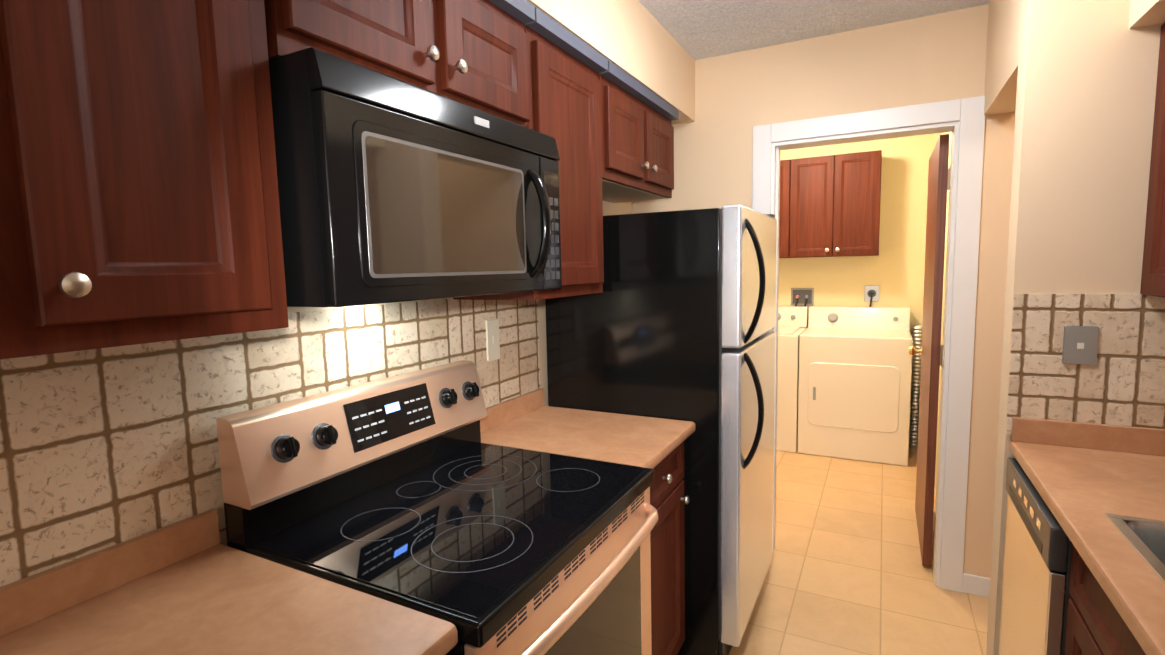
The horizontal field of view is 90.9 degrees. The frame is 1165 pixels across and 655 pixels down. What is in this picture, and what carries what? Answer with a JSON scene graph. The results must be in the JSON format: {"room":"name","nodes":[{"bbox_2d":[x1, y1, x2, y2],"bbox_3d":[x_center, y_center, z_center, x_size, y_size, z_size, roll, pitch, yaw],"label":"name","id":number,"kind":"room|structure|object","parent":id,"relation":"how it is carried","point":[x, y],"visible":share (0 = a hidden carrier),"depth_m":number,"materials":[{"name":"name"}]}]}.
{"room":"kitchen","nodes":[
{"label":"kitchen","id":0,"kind":"room"},
{"bbox_2d":[219,200,631,545],"bbox_3d":[-0.875,0.135,1.059,0.120,2.460,4.740,2,7,28],"label":"wall","id":1,"kind":"structure","parent":0,"point":[614,208],"depth_m":2.30,"materials":[{"name":"beige paint"}]},
{"bbox_2d":[0,0,288,358],"bbox_3d":[-0.785,-0.366,0.686,0.350,0.801,0.703,2,7,28],"label":"upper cabinet","id":2,"kind":"object","parent":1,"relation":"attached to","point":[139,198],"visible":1,"depth_m":0.76,"materials":[{"name":"brown wood"}]},
{"bbox_2d":[0,299,539,586],"bbox_3d":[-0.860,0.227,0.957,0.007,0.437,2.957,2,7,28],"label":"backsplash","id":3,"kind":"structure","parent":1,"relation":"attached to","point":[102,448],"depth_m":1.09,"materials":[{"name":"tile"}]},
{"bbox_2d":[485,319,499,360],"bbox_3d":[-0.308,0.043,1.984,0.008,0.142,0.070,2,7,28],"label":"switch plate","id":4,"kind":"object","parent":3,"relation":"attached to","point":[492,340],"visible":1,"depth_m":1.98,"materials":[{"name":"beige plastic"}]},
{"bbox_2d":[264,0,534,127],"bbox_3d":[-0.444,-0.667,1.320,0.350,0.349,0.754,2,7,28],"label":"upper cabinet","id":5,"kind":"object","parent":1,"relation":"attached to","point":[473,53],"visible":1,"depth_m":1.23,"materials":[{"name":"brown wood"}]},
{"bbox_2d":[269,47,561,306],"bbox_3d":[-0.389,-0.282,1.335,0.454,0.414,0.754,2,7,28],"label":"over-the-range microwave","id":6,"kind":"object","parent":5,"relation":"attached to","point":[391,189],"visible":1,"depth_m":1.06,"materials":[{"name":"black"}]},
{"bbox_2d":[453,7,607,299],"bbox_3d":[-0.155,-0.505,1.883,0.350,0.801,0.462,2,7,28],"label":"upper cabinet","id":7,"kind":"object","parent":1,"relation":"attached to","point":[566,67],"visible":0.27,"depth_m":1.81,"materials":[{"name":"brown wood"}]},
{"bbox_2d":[599,60,678,202],"bbox_3d":[0.129,-0.770,2.409,0.350,0.395,0.760,2,7,28],"label":"upper cabinet","id":8,"kind":"object","parent":1,"relation":"attached to","point":[637,134],"visible":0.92,"depth_m":2.27,"materials":[{"name":"brown wood"}]},
{"bbox_2d":[638,0,989,59],"bbox_3d":[0.761,-1.209,1.439,3.550,0.060,7.600,2,7,28],"label":"ceiling","id":9,"kind":"structure","parent":0,"point":[699,29],"depth_m":2.36,"materials":[{"name":"white paint"}]},
{"bbox_2d":[527,0,694,124],"bbox_3d":[-0.693,-0.937,0.839,0.345,0.292,4.740,2,7,28],"label":"soffit","id":10,"kind":"structure","parent":9,"relation":"attached to","point":[636,40],"depth_m":2.17,"materials":[{"name":"beige paint"}]},
{"bbox_2d":[1129,0,1164,28],"bbox_3d":[0.702,-0.785,-0.336,0.405,0.412,3.935,2,7,28],"label":"soffit","id":11,"kind":"structure","parent":9,"relation":"attached to","point":[1143,13],"depth_m":1.45,"materials":[{"name":"beige paint"}]},
{"bbox_2d":[632,4,1014,577],"bbox_3d":[1.350,-0.078,2.623,3.200,2.460,0.120,2,7,28],"label":"wall","id":12,"kind":"structure","parent":0,"point":[913,61],"depth_m":2.48,"materials":[{"name":"beige paint"}]},
{"bbox_2d":[752,96,984,592],"bbox_3d":[1.272,0.096,2.686,0.915,2.105,0.158,2,7,28],"label":"door frame","id":13,"kind":"structure","parent":12,"relation":"attached to","point":[962,121],"depth_m":2.46,"materials":[{"name":"white wood"}]},
{"bbox_2d":[909,134,951,566],"bbox_3d":[1.726,0.111,2.895,0.114,1.988,0.818,2,7,28],"label":"laundry door","id":14,"kind":"structure","parent":12,"relation":"in","point":[931,351],"depth_m":2.68,"materials":[{"name":"brown wood"}]},
{"bbox_2d":[962,573,989,596],"bbox_3d":[2.163,1.136,2.260,1.115,0.085,0.012,2,7,28],"label":"baseboard","id":15,"kind":"structure","parent":12,"relation":"attached to","point":[976,585],"depth_m":2.48,"materials":[{"name":"white wood"}]},
{"bbox_2d":[778,133,938,333],"bbox_3d":[1.957,-0.336,4.978,1.840,2.460,0.120,2,7,28],"label":"wall","id":16,"kind":"structure","parent":0,"point":[894,270],"depth_m":4.60,"materials":[{"name":"paint"}]},
{"bbox_2d":[779,159,790,257],"bbox_3d":[1.441,-0.980,4.900,0.662,0.780,0.358,2,7,28],"label":"wall cabinet","id":17,"kind":"object","parent":16,"relation":"attached to","point":[784,215],"visible":0.04,"depth_m":4.63,"materials":[{"name":"brown wood"}]},
{"bbox_2d":[791,288,813,305],"bbox_3d":[1.888,-0.221,4.934,0.185,0.236,0.040,2,7,28],"label":"box","id":18,"kind":"object","parent":16,"relation":"attached to","point":[803,296],"visible":0.94,"depth_m":4.93,"materials":[{"name":"grey plastic"}]},
{"bbox_2d":[789,150,881,257],"bbox_3d":[2.023,-0.961,4.595,0.644,0.780,0.358,2,7,28],"label":"wall cabinet","id":19,"kind":"object","parent":16,"relation":"attached to","point":[835,205],"visible":1,"depth_m":4.46,"materials":[{"name":"brown wood"}]},
{"bbox_2d":[864,285,878,306],"bbox_3d":[2.363,-0.258,4.685,0.102,0.171,0.031,2,7,28],"label":"outlet","id":20,"kind":"object","parent":16,"relation":"attached to","point":[871,293],"visible":0.98,"depth_m":4.67,"materials":[{"name":"white plastic"}]},
{"bbox_2d":[729,445,988,654],"bbox_3d":[0.817,1.297,1.700,3.550,0.060,7.600,2,7,28],"label":"floor","id":21,"kind":"structure","parent":0,"point":[848,573],"depth_m":2.65,"materials":[{"name":"tile"}]},
{"bbox_2d":[216,360,657,654],"bbox_3d":[-0.238,0.734,1.373,0.683,1.174,0.754,2,7,28],"label":"range","id":22,"kind":"object","parent":21,"relation":"on","point":[410,490],"visible":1,"depth_m":1.24,"materials":[{"name":"black"}]},
{"bbox_2d":[545,205,776,654],"bbox_3d":[0.387,0.369,2.398,0.819,1.661,0.695,2,7,28],"label":"refrigerator","id":23,"kind":"object","parent":21,"relation":"on","point":[675,320],"visible":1,"depth_m":2.03,"materials":[{"name":"black metal"}]},
{"bbox_2d":[650,441,689,654],"bbox_3d":[0.006,0.818,1.970,0.630,0.874,0.490,2,7,28],"label":"base cabinet","id":24,"kind":"object","parent":21,"relation":"on","point":[668,499],"visible":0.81,"depth_m":1.90,"materials":[{"name":"brown wood"}]},
{"bbox_2d":[480,388,694,468],"bbox_3d":[-0.003,0.327,1.918,0.634,0.109,0.490,2,7,28],"label":"countertop","id":25,"kind":"structure","parent":24,"relation":"on","point":[530,421],"depth_m":1.90,"materials":[{"name":"laminate"}]},
{"bbox_2d":[776,306,808,452],"bbox_3d":[1.478,0.383,4.816,0.703,1.085,0.685,2,7,28],"label":"washer","id":26,"kind":"object","parent":21,"relation":"on","point":[792,324],"visible":0.38,"depth_m":4.41,"materials":[{"name":"beige metal"}]},
{"bbox_2d":[797,306,912,465],"bbox_3d":[2.123,0.404,4.474,0.742,1.085,0.694,2,7,28],"label":"dryer","id":27,"kind":"object","parent":21,"relation":"on","point":[854,387],"visible":1,"depth_m":4.21,"materials":[{"name":"beige metal"}]},
{"bbox_2d":[909,325,921,445],"bbox_3d":[2.627,0.457,4.512,0.100,0.945,0.100,2,7,28],"label":"vent duct","id":28,"kind":"object","parent":21,"relation":"on","point":[916,332],"visible":0.6,"depth_m":4.48,"materials":[{"name":"silver metal"}]},
{"bbox_2d":[998,458,1071,654],"bbox_3d":[1.426,0.851,1.400,0.598,0.862,0.514,2,7,28],"label":"dishwasher","id":29,"kind":"object","parent":21,"relation":"on","point":[1035,593],"visible":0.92,"depth_m":1.43,"materials":[{"name":"grey metal"}]},
{"bbox_2d":[1065,544,1145,654],"bbox_3d":[1.125,0.918,0.767,0.577,0.874,0.880,2,7,28],"label":"base cabinet","id":30,"kind":"object","parent":21,"relation":"on","point":[1096,624],"visible":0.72,"depth_m":1.08,"materials":[{"name":"brown wood"}]},
{"bbox_2d":[1010,417,1164,654],"bbox_3d":[1.032,0.442,0.594,0.607,0.109,2.226,2,7,28],"label":"countertop","id":31,"kind":"structure","parent":30,"relation":"on","point":[1083,477],"depth_m":1.33,"materials":[{"name":"laminate"}]},
{"bbox_2d":[1104,513,1164,582],"bbox_3d":[1.101,0.526,0.748,0.440,0.180,0.826,2,7,28],"label":"sink","id":32,"kind":"object","parent":31,"relation":"in","point":[1145,538],"visible":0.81,"depth_m":1.15,"materials":[{"name":"metal"}]},
{"bbox_3d":[-0.857,1.007,0.330,0.630,0.874,1.696,2,7,28],"label":"base cabinet","id":33,"kind":"object","parent":21,"relation":"on","visible":0},
{"bbox_2d":[0,509,457,654],"bbox_3d":[-0.867,0.517,0.278,0.634,0.109,1.696,2,7,28],"label":"countertop","id":34,"kind":"structure","parent":33,"relation":"on","point":[192,585],"depth_m":0.92,"materials":[{"name":"laminate"}]},
{"bbox_2d":[935,0,1021,486],"bbox_3d":[2.114,-0.152,3.175,0.120,2.460,3.185,2,7,28],"label":"wall","id":35,"kind":"structure","parent":0,"point":[1002,51],"depth_m":2.07,"materials":[{"name":"beige paint"}]},
{"bbox_2d":[986,0,1163,654],"bbox_3d":[1.844,0.032,1.461,1.240,2.460,0.120,2,7,28],"label":"wall","id":36,"kind":"structure","parent":0,"point":[1086,95],"depth_m":1.59,"materials":[{"name":"beige paint"}]},
{"bbox_2d":[1006,294,1164,433],"bbox_3d":[1.542,0.119,1.557,0.618,0.420,0.007,2,7,28],"label":"backsplash","id":37,"kind":"structure","parent":36,"relation":"attached to","point":[1121,382],"depth_m":1.61,"materials":[{"name":"tile"}]},
{"bbox_2d":[1062,326,1098,364],"bbox_3d":[1.402,0.050,1.615,0.075,0.108,0.006,2,7,28],"label":"outlet plate","id":38,"kind":"object","parent":37,"relation":"attached to","point":[1080,344],"visible":1,"depth_m":1.61,"materials":[{"name":"silver metal"}]},
{"bbox_3d":[0.958,0.240,-0.352,0.120,2.460,3.935,2,7,28],"label":"wall","id":39,"kind":"structure","parent":0,"visible":0},
{"bbox_2d":[1140,23,1164,296],"bbox_3d":[1.551,-0.408,1.247,0.341,0.698,0.433,2,7,28],"label":"upper cabinet","id":40,"kind":"object","parent":39,"relation":"attached to","point":[1153,276],"visible":1,"depth_m":1.43,"materials":[{"name":"brown wood"}]}
]}

